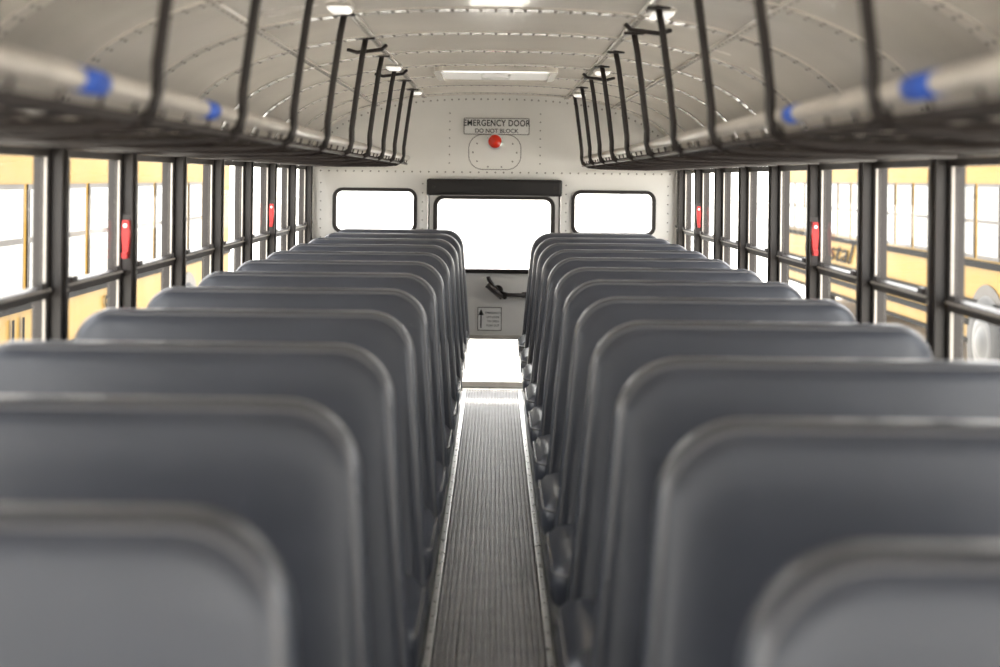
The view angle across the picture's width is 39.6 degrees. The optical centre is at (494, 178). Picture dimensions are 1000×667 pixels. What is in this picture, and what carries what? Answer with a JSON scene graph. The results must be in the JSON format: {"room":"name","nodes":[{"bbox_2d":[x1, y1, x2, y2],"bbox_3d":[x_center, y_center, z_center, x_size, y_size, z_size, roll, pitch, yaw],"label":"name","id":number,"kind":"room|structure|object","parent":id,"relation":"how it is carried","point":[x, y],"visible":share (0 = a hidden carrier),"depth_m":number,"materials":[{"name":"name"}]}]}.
{"room":"vehicle interior","nodes":[
{"label":"vehicle interior","id":0,"kind":"room"},
{"bbox_2d":[0,144,312,340],"bbox_3d":[-1.215,0.646,3.750,0.085,1.600,10.900,1,0,0],"label":"window frames","id":1,"kind":"structure","parent":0,"point":[60,158],"depth_m":4.57,"materials":[{"name":"paint"}]},
{"bbox_2d":[0,145,50,339],"bbox_3d":[-1.213,0.293,3.435,0.052,0.747,0.658,1,0,0],"label":"window","id":2,"kind":"structure","parent":1,"relation":"in","point":[39,294],"depth_m":3.74,"materials":[{"name":"paint"}]},
{"bbox_2d":[69,150,122,307],"bbox_3d":[-1.213,0.293,4.165,0.052,0.747,0.658,1,0,0],"label":"window","id":3,"kind":"structure","parent":1,"relation":"in","point":[113,275],"depth_m":4.47,"materials":[{"name":"paint"}]},
{"bbox_2d":[121,214,131,269],"bbox_3d":[-1.186,0.207,4.471,0.028,0.180,0.045,1,0,0],"label":"window latch","id":4,"kind":"object","parent":3,"relation":"attached to","point":[126,254],"depth_m":4.47,"materials":[{"name":"red plastic"}]},
{"bbox_2d":[137,155,174,289],"bbox_3d":[-1.213,0.293,4.895,0.052,0.747,0.658,1,0,0],"label":"window","id":5,"kind":"structure","parent":1,"relation":"in","point":[166,262],"depth_m":5.20,"materials":[{"name":"paint"}]},
{"bbox_2d":[186,158,214,277],"bbox_3d":[-1.213,0.293,5.625,0.052,0.747,0.658,1,0,0],"label":"window","id":6,"kind":"structure","parent":1,"relation":"in","point":[207,251],"depth_m":5.93,"materials":[{"name":"paint"}]},
{"bbox_2d":[224,160,244,269],"bbox_3d":[-1.213,0.293,6.355,0.052,0.747,0.658,1,0,0],"label":"window","id":7,"kind":"structure","parent":1,"relation":"in","point":[238,243],"depth_m":6.66,"materials":[{"name":"paint"}]},
{"bbox_2d":[253,162,269,259],"bbox_3d":[-1.213,0.293,7.085,0.052,0.747,0.658,1,0,0],"label":"window","id":8,"kind":"structure","parent":1,"relation":"in","point":[264,236],"depth_m":7.39,"materials":[{"name":"paint"}]},
{"bbox_2d":[269,200,274,233],"bbox_3d":[-1.186,0.207,7.391,0.028,0.180,0.045,1,0,0],"label":"window latch","id":9,"kind":"object","parent":8,"relation":"attached to","point":[271,202],"depth_m":7.38,"materials":[{"name":"red plastic"}]},
{"bbox_2d":[276,164,289,250],"bbox_3d":[-1.213,0.293,7.815,0.052,0.747,0.658,1,0,0],"label":"window","id":10,"kind":"structure","parent":1,"relation":"in","point":[284,232],"depth_m":8.12,"materials":[{"name":"paint"}]},
{"bbox_2d":[296,165,306,243],"bbox_3d":[-1.213,0.293,8.545,0.052,0.747,0.658,1,0,0],"label":"window","id":11,"kind":"structure","parent":1,"relation":"in","point":[301,227],"depth_m":8.85,"materials":[{"name":"paint"}]},
{"bbox_2d":[417,391,559,666],"bbox_3d":[-0.016,1.430,3.750,2.400,0.060,10.900,1,0,0],"label":"floor","id":12,"kind":"structure","parent":0,"point":[552,607],"depth_m":5.13,"materials":[{"name":"rubber"}]},
{"bbox_2d":[0,504,296,666],"bbox_3d":[-0.680,0.857,1.122,1.050,1.070,0.565,1,0,0],"label":"seat","id":13,"kind":"object","parent":12,"relation":"on","point":[81,585],"visible":1,"depth_m":1.31,"materials":[{"name":"leather"}]},
{"bbox_2d":[0,395,371,666],"bbox_3d":[-0.680,0.857,1.804,1.050,1.070,0.565,1,0,0],"label":"seat","id":14,"kind":"object","parent":12,"relation":"on","point":[287,469],"visible":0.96,"depth_m":1.99,"materials":[{"name":"leather"}]},
{"bbox_2d":[0,340,409,666],"bbox_3d":[-0.680,0.857,2.486,1.050,1.070,0.565,1,0,0],"label":"seat","id":15,"kind":"object","parent":12,"relation":"on","point":[346,381],"visible":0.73,"depth_m":2.68,"materials":[{"name":"leather"}]},
{"bbox_2d":[74,308,428,666],"bbox_3d":[-0.680,0.857,3.168,1.050,1.070,0.565,1,0,0],"label":"seat","id":16,"kind":"object","parent":12,"relation":"on","point":[378,334],"visible":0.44,"depth_m":3.36,"materials":[{"name":"leather"}]},
{"bbox_2d":[146,286,439,579],"bbox_3d":[-0.680,0.857,3.850,1.050,1.070,0.565,1,0,0],"label":"seat","id":17,"kind":"object","parent":12,"relation":"on","point":[401,306],"visible":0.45,"depth_m":4.04,"materials":[{"name":"leather"}]},
{"bbox_2d":[198,271,447,514],"bbox_3d":[-0.680,0.857,4.532,1.050,1.070,0.565,1,0,0],"label":"seat","id":18,"kind":"object","parent":12,"relation":"on","point":[415,286],"visible":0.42,"depth_m":4.73,"materials":[{"name":"leather"}]},
{"bbox_2d":[236,260,453,465],"bbox_3d":[-0.680,0.857,5.214,1.050,1.070,0.565,1,0,0],"label":"seat","id":19,"kind":"object","parent":12,"relation":"on","point":[423,270],"visible":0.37,"depth_m":5.41,"materials":[{"name":"leather"}]},
{"bbox_2d":[265,251,458,429],"bbox_3d":[-0.680,0.857,5.896,1.050,1.070,0.565,1,0,0],"label":"seat","id":20,"kind":"object","parent":12,"relation":"on","point":[433,260],"visible":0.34,"depth_m":6.09,"materials":[{"name":"leather"}]},
{"bbox_2d":[289,243,461,403],"bbox_3d":[-0.680,0.857,6.578,1.050,1.070,0.565,1,0,0],"label":"seat","id":21,"kind":"object","parent":12,"relation":"on","point":[439,251],"visible":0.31,"depth_m":6.78,"materials":[{"name":"leather"}]},
{"bbox_2d":[309,237,464,380],"bbox_3d":[-0.680,0.857,7.260,1.050,1.070,0.565,1,0,0],"label":"seat","id":22,"kind":"object","parent":12,"relation":"on","point":[447,246],"visible":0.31,"depth_m":7.46,"materials":[{"name":"leather"}]},
{"bbox_2d":[324,233,467,361],"bbox_3d":[-0.680,0.857,7.942,1.050,1.070,0.565,1,0,0],"label":"seat","id":23,"kind":"object","parent":12,"relation":"on","point":[448,238],"visible":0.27,"depth_m":8.14,"materials":[{"name":"leather"}]},
{"bbox_2d":[338,228,469,347],"bbox_3d":[-0.680,0.857,8.624,1.050,1.070,0.565,1,0,0],"label":"seat","id":24,"kind":"object","parent":12,"relation":"on","point":[453,234],"visible":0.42,"depth_m":8.82,"materials":[{"name":"leather"}]},
{"bbox_2d":[431,389,545,666],"bbox_3d":[-0.016,1.395,3.730,0.330,0.010,10.820,1,0,0],"label":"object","id":25,"kind":"object","parent":12,"relation":"on","point":[489,613],"visible":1,"depth_m":5.14,"materials":[{"name":"rubber"}]},
{"bbox_2d":[422,389,555,666],"bbox_3d":[-0.016,1.393,3.730,0.384,0.013,10.820,1,0,0],"label":"trim","id":26,"kind":"structure","parent":12,"relation":"attached to","point":[426,661],"depth_m":5.13,"materials":[{"name":"silver metal"}]},
{"bbox_2d":[461,388,522,391],"bbox_3d":[-0.016,1.394,9.170,0.840,0.012,0.060,1,0,0],"label":"threshold","id":27,"kind":"object","parent":12,"relation":"on","point":[475,389],"depth_m":9.15,"materials":[{"name":"silver metal"}]},
{"bbox_2d":[517,233,655,355],"bbox_3d":[0.663,0.873,8.277,1.045,1.070,0.565,1,0,0],"label":"seat","id":28,"kind":"object","parent":12,"relation":"on","point":[521,341],"visible":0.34,"depth_m":8.48,"materials":[{"name":"leather"}]},
{"bbox_2d":[519,237,669,374],"bbox_3d":[0.663,0.873,7.617,1.045,1.070,0.565,1,0,0],"label":"seat","id":29,"kind":"object","parent":12,"relation":"on","point":[523,357],"visible":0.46,"depth_m":7.82,"materials":[{"name":"leather"}]},
{"bbox_2d":[522,243,686,394],"bbox_3d":[0.663,0.873,6.957,1.045,1.070,0.565,1,0,0],"label":"seat","id":30,"kind":"object","parent":12,"relation":"on","point":[526,371],"visible":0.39,"depth_m":7.16,"materials":[{"name":"leather"}]},
{"bbox_2d":[524,249,706,417],"bbox_3d":[0.663,0.873,6.297,1.045,1.070,0.565,1,0,0],"label":"seat","id":31,"kind":"object","parent":12,"relation":"on","point":[554,259],"visible":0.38,"depth_m":6.50,"materials":[{"name":"leather"}]},
{"bbox_2d":[528,257,731,447],"bbox_3d":[0.663,0.873,5.637,1.045,1.070,0.565,1,0,0],"label":"seat","id":32,"kind":"object","parent":12,"relation":"on","point":[562,268],"visible":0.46,"depth_m":5.83,"materials":[{"name":"leather"}]},
{"bbox_2d":[532,267,762,484],"bbox_3d":[0.663,0.873,4.977,1.045,1.070,0.565,1,0,0],"label":"seat","id":33,"kind":"object","parent":12,"relation":"on","point":[577,277],"visible":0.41,"depth_m":5.17,"materials":[{"name":"leather"}]},
{"bbox_2d":[538,280,802,535],"bbox_3d":[0.663,0.873,4.317,1.045,1.070,0.565,1,0,0],"label":"seat","id":34,"kind":"object","parent":12,"relation":"on","point":[585,295],"visible":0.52,"depth_m":4.51,"materials":[{"name":"leather"}]},
{"bbox_2d":[545,297,856,606],"bbox_3d":[0.663,0.873,3.657,1.045,1.070,0.565,1,0,0],"label":"seat","id":35,"kind":"object","parent":12,"relation":"on","point":[602,317],"visible":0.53,"depth_m":3.85,"materials":[{"name":"leather"}]},
{"bbox_2d":[556,321,932,666],"bbox_3d":[0.663,0.873,2.997,1.045,1.070,0.565,1,0,0],"label":"seat","id":36,"kind":"object","parent":12,"relation":"on","point":[630,347],"visible":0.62,"depth_m":3.19,"materials":[{"name":"leather"}]},
{"bbox_2d":[591,357,999,666],"bbox_3d":[0.663,0.873,2.337,1.045,1.070,0.565,1,0,0],"label":"seat","id":37,"kind":"object","parent":12,"relation":"on","point":[668,400],"visible":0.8,"depth_m":2.53,"materials":[{"name":"leather"}]},
{"bbox_2d":[641,418,999,666],"bbox_3d":[0.663,0.873,1.677,1.045,1.070,0.565,1,0,0],"label":"seat","id":38,"kind":"object","parent":12,"relation":"on","point":[739,502],"visible":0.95,"depth_m":1.86,"materials":[{"name":"leather"}]},
{"bbox_2d":[739,541,999,666],"bbox_3d":[0.663,0.873,1.017,1.045,1.070,0.565,1,0,0],"label":"seat","id":39,"kind":"object","parent":12,"relation":"on","point":[853,603],"visible":1,"depth_m":1.21,"materials":[{"name":"leather"}]},
{"bbox_2d":[313,95,675,243],"bbox_3d":[-0.005,0.453,9.215,2.400,2.015,0.069,1,0,0],"label":"wall","id":40,"kind":"structure","parent":0,"point":[437,145],"depth_m":9.20,"materials":[{"name":"metal"}]},
{"bbox_2d":[332,187,416,231],"bbox_3d":[-0.792,0.213,9.211,0.560,0.305,0.050,1,0,0],"label":"window","id":41,"kind":"structure","parent":40,"relation":"in","point":[334,198],"depth_m":9.19,"materials":[{"name":"black rubber"}]},
{"bbox_2d":[428,195,559,387],"bbox_3d":[-0.008,0.714,9.192,0.876,1.392,0.104,1,0,0],"label":"door","id":42,"kind":"structure","parent":40,"relation":"in","point":[506,289],"depth_m":9.20,"materials":[{"name":"paint"}]},
{"bbox_2d":[477,307,501,330],"bbox_3d":[-0.033,0.930,9.199,0.161,0.156,0.010,1,0,0],"label":"instruction label","id":43,"kind":"object","parent":42,"relation":"attached to","point":[488,318],"visible":1,"depth_m":9.20,"materials":[{"name":"white paper"}]},
{"bbox_2d":[468,135,520,169],"bbox_3d":[0.002,-0.175,9.195,0.350,0.236,0.009,1,0,0],"label":"access panel","id":44,"kind":"object","parent":40,"relation":"attached to","point":[481,156],"visible":1,"depth_m":9.19,"materials":[{"name":"paint"}]},
{"bbox_2d":[427,179,561,196],"bbox_3d":[-0.001,0.060,9.148,0.890,0.110,0.071,1,0,0],"label":"pad","id":45,"kind":"object","parent":40,"relation":"attached to","point":[453,187],"visible":1,"depth_m":9.12,"materials":[{"name":"black plastic"}]},
{"bbox_2d":[487,134,502,148],"bbox_3d":[0.003,-0.245,9.171,0.104,0.104,0.047,1,0,0],"label":"warning lamp","id":46,"kind":"object","parent":40,"relation":"attached to","point":[494,141],"visible":1,"depth_m":9.16,"materials":[{"name":"plastic"}]},
{"bbox_2d":[464,118,529,134],"bbox_3d":[0.016,-0.345,9.194,0.440,0.110,0.013,1,0,0],"label":"door sign","id":47,"kind":"object","parent":40,"relation":"attached to","point":[477,126],"visible":1,"depth_m":9.19,"materials":[{"name":"white"}]},
{"bbox_2d":[571,190,655,234],"bbox_3d":[0.787,0.231,9.211,0.560,0.305,0.050,1,0,0],"label":"window","id":48,"kind":"structure","parent":40,"relation":"in","point":[653,199],"depth_m":9.19,"materials":[{"name":"black rubber"}]},
{"bbox_2d":[0,0,999,147],"bbox_3d":[0.004,-0.357,3.765,2.501,0.474,10.930,1,0,0],"label":"ceiling","id":49,"kind":"structure","parent":0,"point":[919,37],"depth_m":4.64,"materials":[{"name":"paint"}]},
{"bbox_2d":[0,0,418,166],"bbox_3d":[-0.826,-0.306,3.838,0.738,0.476,10.484,1,0,0],"label":"luggage rack","id":50,"kind":"object","parent":49,"relation":"attached to","point":[95,128],"visible":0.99,"depth_m":2.99,"materials":[{"name":"metal"}]},
{"bbox_2d":[325,1,353,13],"bbox_3d":[-0.479,-0.535,4.300,0.080,0.041,0.140,1,0,0],"label":"dome light","id":51,"kind":"object","parent":49,"relation":"attached to","point":[333,7],"visible":0.93,"depth_m":4.24,"materials":[{"name":"paint"}]},
{"bbox_2d":[347,44,387,53],"bbox_3d":[-0.512,-0.523,5.600,0.168,0.046,0.024,1,0,0],"label":"bracket","id":52,"kind":"object","parent":49,"relation":"attached to","point":[384,46],"depth_m":5.59,"materials":[{"name":"black metal"}]},
{"bbox_2d":[374,69,407,77],"bbox_3d":[-0.512,-0.523,6.900,0.168,0.046,0.024,1,0,0],"label":"bracket","id":53,"kind":"object","parent":49,"relation":"attached to","point":[405,71],"depth_m":6.89,"materials":[{"name":"black metal"}]},
{"bbox_2d":[384,63,402,70],"bbox_3d":[-0.479,-0.535,6.600,0.080,0.041,0.140,1,0,0],"label":"dome light","id":54,"kind":"object","parent":49,"relation":"attached to","point":[390,67],"visible":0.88,"depth_m":6.54,"materials":[{"name":"paint"}]},
{"bbox_2d":[409,89,422,94],"bbox_3d":[-0.479,-0.535,8.500,0.080,0.041,0.140,1,0,0],"label":"dome light","id":55,"kind":"object","parent":49,"relation":"attached to","point":[420,91],"visible":0.52,"depth_m":8.44,"materials":[{"name":"paint"}]},
{"bbox_2d":[433,66,557,81],"bbox_3d":[0.006,-0.531,7.200,0.620,0.047,0.720,1,0,0],"label":"roof hatch","id":56,"kind":"object","parent":49,"relation":"attached to","point":[443,73],"visible":0.97,"depth_m":7.08,"materials":[{"name":"paint"}]},
{"bbox_2d":[0,0,999,146],"bbox_3d":[0.004,-0.334,3.750,2.400,0.442,10.900,1,0,0],"label":"trim","id":57,"kind":"structure","parent":49,"relation":"attached to","point":[24,11],"depth_m":4.77,"materials":[{"name":"paint"}]},
{"bbox_2d":[573,92,586,96],"bbox_3d":[0.521,-0.520,8.500,0.080,0.041,0.140,1,0,0],"label":"dome light","id":58,"kind":"object","parent":49,"relation":"attached to","point":[576,94],"visible":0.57,"depth_m":8.44,"materials":[{"name":"paint"}]},
{"bbox_2d":[582,73,614,81],"bbox_3d":[0.524,-0.511,7.000,0.168,0.046,0.024,1,0,0],"label":"bracket","id":59,"kind":"object","parent":49,"relation":"attached to","point":[587,77],"depth_m":6.99,"materials":[{"name":"black metal"}]},
{"bbox_2d":[593,68,611,75],"bbox_3d":[0.521,-0.520,6.700,0.080,0.041,0.140,1,0,0],"label":"dome light","id":60,"kind":"object","parent":49,"relation":"attached to","point":[597,72],"visible":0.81,"depth_m":6.64,"materials":[{"name":"paint"}]},
{"bbox_2d":[623,22,671,35],"bbox_3d":[0.524,-0.511,4.750,0.168,0.046,0.024,1,0,0],"label":"bracket","id":61,"kind":"object","parent":49,"relation":"attached to","point":[638,30],"depth_m":4.74,"materials":[{"name":"black metal"}]},
{"bbox_2d":[647,8,676,19],"bbox_3d":[0.521,-0.520,4.320,0.080,0.041,0.140,1,0,0],"label":"dome light","id":62,"kind":"object","parent":49,"relation":"attached to","point":[668,14],"visible":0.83,"depth_m":4.27,"materials":[{"name":"paint"}]},
{"bbox_2d":[569,0,999,170],"bbox_3d":[0.832,-0.287,3.838,0.738,0.476,10.484,1,0,0],"label":"luggage rack","id":63,"kind":"object","parent":49,"relation":"attached to","point":[927,133],"visible":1,"depth_m":2.75,"materials":[{"name":"metal"}]},
{"bbox_2d":[675,154,999,359],"bbox_3d":[1.200,0.674,3.750,0.085,1.600,10.900,1,0,0],"label":"window frames","id":64,"kind":"structure","parent":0,"point":[937,167],"depth_m":4.44,"materials":[{"name":"paint"}]},
{"bbox_2d":[675,170,677,243],"bbox_3d":[1.206,0.320,9.008,0.052,0.747,0.284,1,0,0],"label":"window","id":65,"kind":"structure","parent":64,"relation":"in","point":[677,170],"depth_m":9.13,"materials":[{"name":"paint"}]},
{"bbox_2d":[683,170,694,250],"bbox_3d":[1.206,0.320,8.465,0.052,0.747,0.658,1,0,0],"label":"window","id":66,"kind":"structure","parent":64,"relation":"in","point":[687,232],"depth_m":8.77,"materials":[{"name":"paint"}]},
{"bbox_2d":[700,169,713,257],"bbox_3d":[1.206,0.320,7.735,0.052,0.747,0.658,1,0,0],"label":"window","id":67,"kind":"structure","parent":64,"relation":"in","point":[704,237],"depth_m":8.04,"materials":[{"name":"paint"}]},
{"bbox_2d":[695,203,700,233],"bbox_3d":[1.181,0.233,8.040,0.028,0.180,0.045,1,0,0],"label":"handle","id":68,"kind":"object","parent":67,"relation":"attached to","point":[698,205],"depth_m":8.03,"materials":[{"name":"red plastic"}]},
{"bbox_2d":[720,168,737,263],"bbox_3d":[1.206,0.320,7.005,0.052,0.747,0.658,1,0,0],"label":"window","id":69,"kind":"structure","parent":64,"relation":"in","point":[726,243],"depth_m":7.31,"materials":[{"name":"paint"}]},
{"bbox_2d":[745,166,767,271],"bbox_3d":[1.206,0.320,6.275,0.052,0.747,0.658,1,0,0],"label":"window","id":70,"kind":"structure","parent":64,"relation":"in","point":[751,249],"depth_m":6.58,"materials":[{"name":"paint"}]},
{"bbox_2d":[777,165,806,283],"bbox_3d":[1.206,0.320,5.545,0.052,0.747,0.658,1,0,0],"label":"window","id":71,"kind":"structure","parent":64,"relation":"in","point":[783,259],"depth_m":5.85,"materials":[{"name":"paint"}]},
{"bbox_2d":[817,162,857,298],"bbox_3d":[1.206,0.320,4.815,0.052,0.747,0.658,1,0,0],"label":"window","id":72,"kind":"structure","parent":64,"relation":"in","point":[825,270],"depth_m":5.12,"materials":[{"name":"paint"}]},
{"bbox_2d":[809,217,818,265],"bbox_3d":[1.181,0.233,5.120,0.028,0.180,0.045,1,0,0],"label":"handle","id":73,"kind":"object","parent":72,"relation":"attached to","point":[814,227],"depth_m":5.12,"materials":[{"name":"red plastic"}]},
{"bbox_2d":[870,159,927,323],"bbox_3d":[1.206,0.320,4.085,0.052,0.747,0.658,1,0,0],"label":"window","id":74,"kind":"structure","parent":64,"relation":"in","point":[880,286],"depth_m":4.39,"materials":[{"name":"paint"}]},
{"bbox_2d":[945,156,999,359],"bbox_3d":[1.206,0.320,3.355,0.052,0.747,0.658,1,0,0],"label":"window","id":75,"kind":"structure","parent":64,"relation":"in","point":[956,307],"depth_m":3.66,"materials":[{"name":"paint"}]},
{"label":"outside","id":76,"kind":"structure","parent":0,"visible":0},
{"bbox_2d":[229,196,967,380],"bbox_3d":[-0.026,2.280,45.000,180.000,0.200,210.000,1,0,0],"label":"ground","id":77,"kind":"structure","parent":76,"point":[494,234],"depth_m":63.61,"materials":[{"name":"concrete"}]},
{"bbox_2d":[0,145,230,343],"bbox_3d":[-4.559,0.798,11.396,2.630,2.900,12.432,1,0,0],"label":"bus","id":78,"kind":"object","parent":77,"relation":"on","point":[88,234],"visible":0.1,"depth_m":11.43,"materials":[{"name":"yellow paint"}]},
{"bbox_2d":[789,156,999,360],"bbox_3d":[6.390,0.882,18.596,2.630,2.980,15.232,1,0,0],"label":"bus","id":79,"kind":"object","parent":77,"relation":"on","point":[907,211],"visible":0.49,"depth_m":17.23,"materials":[{"name":"yellow paint"}]}
]}

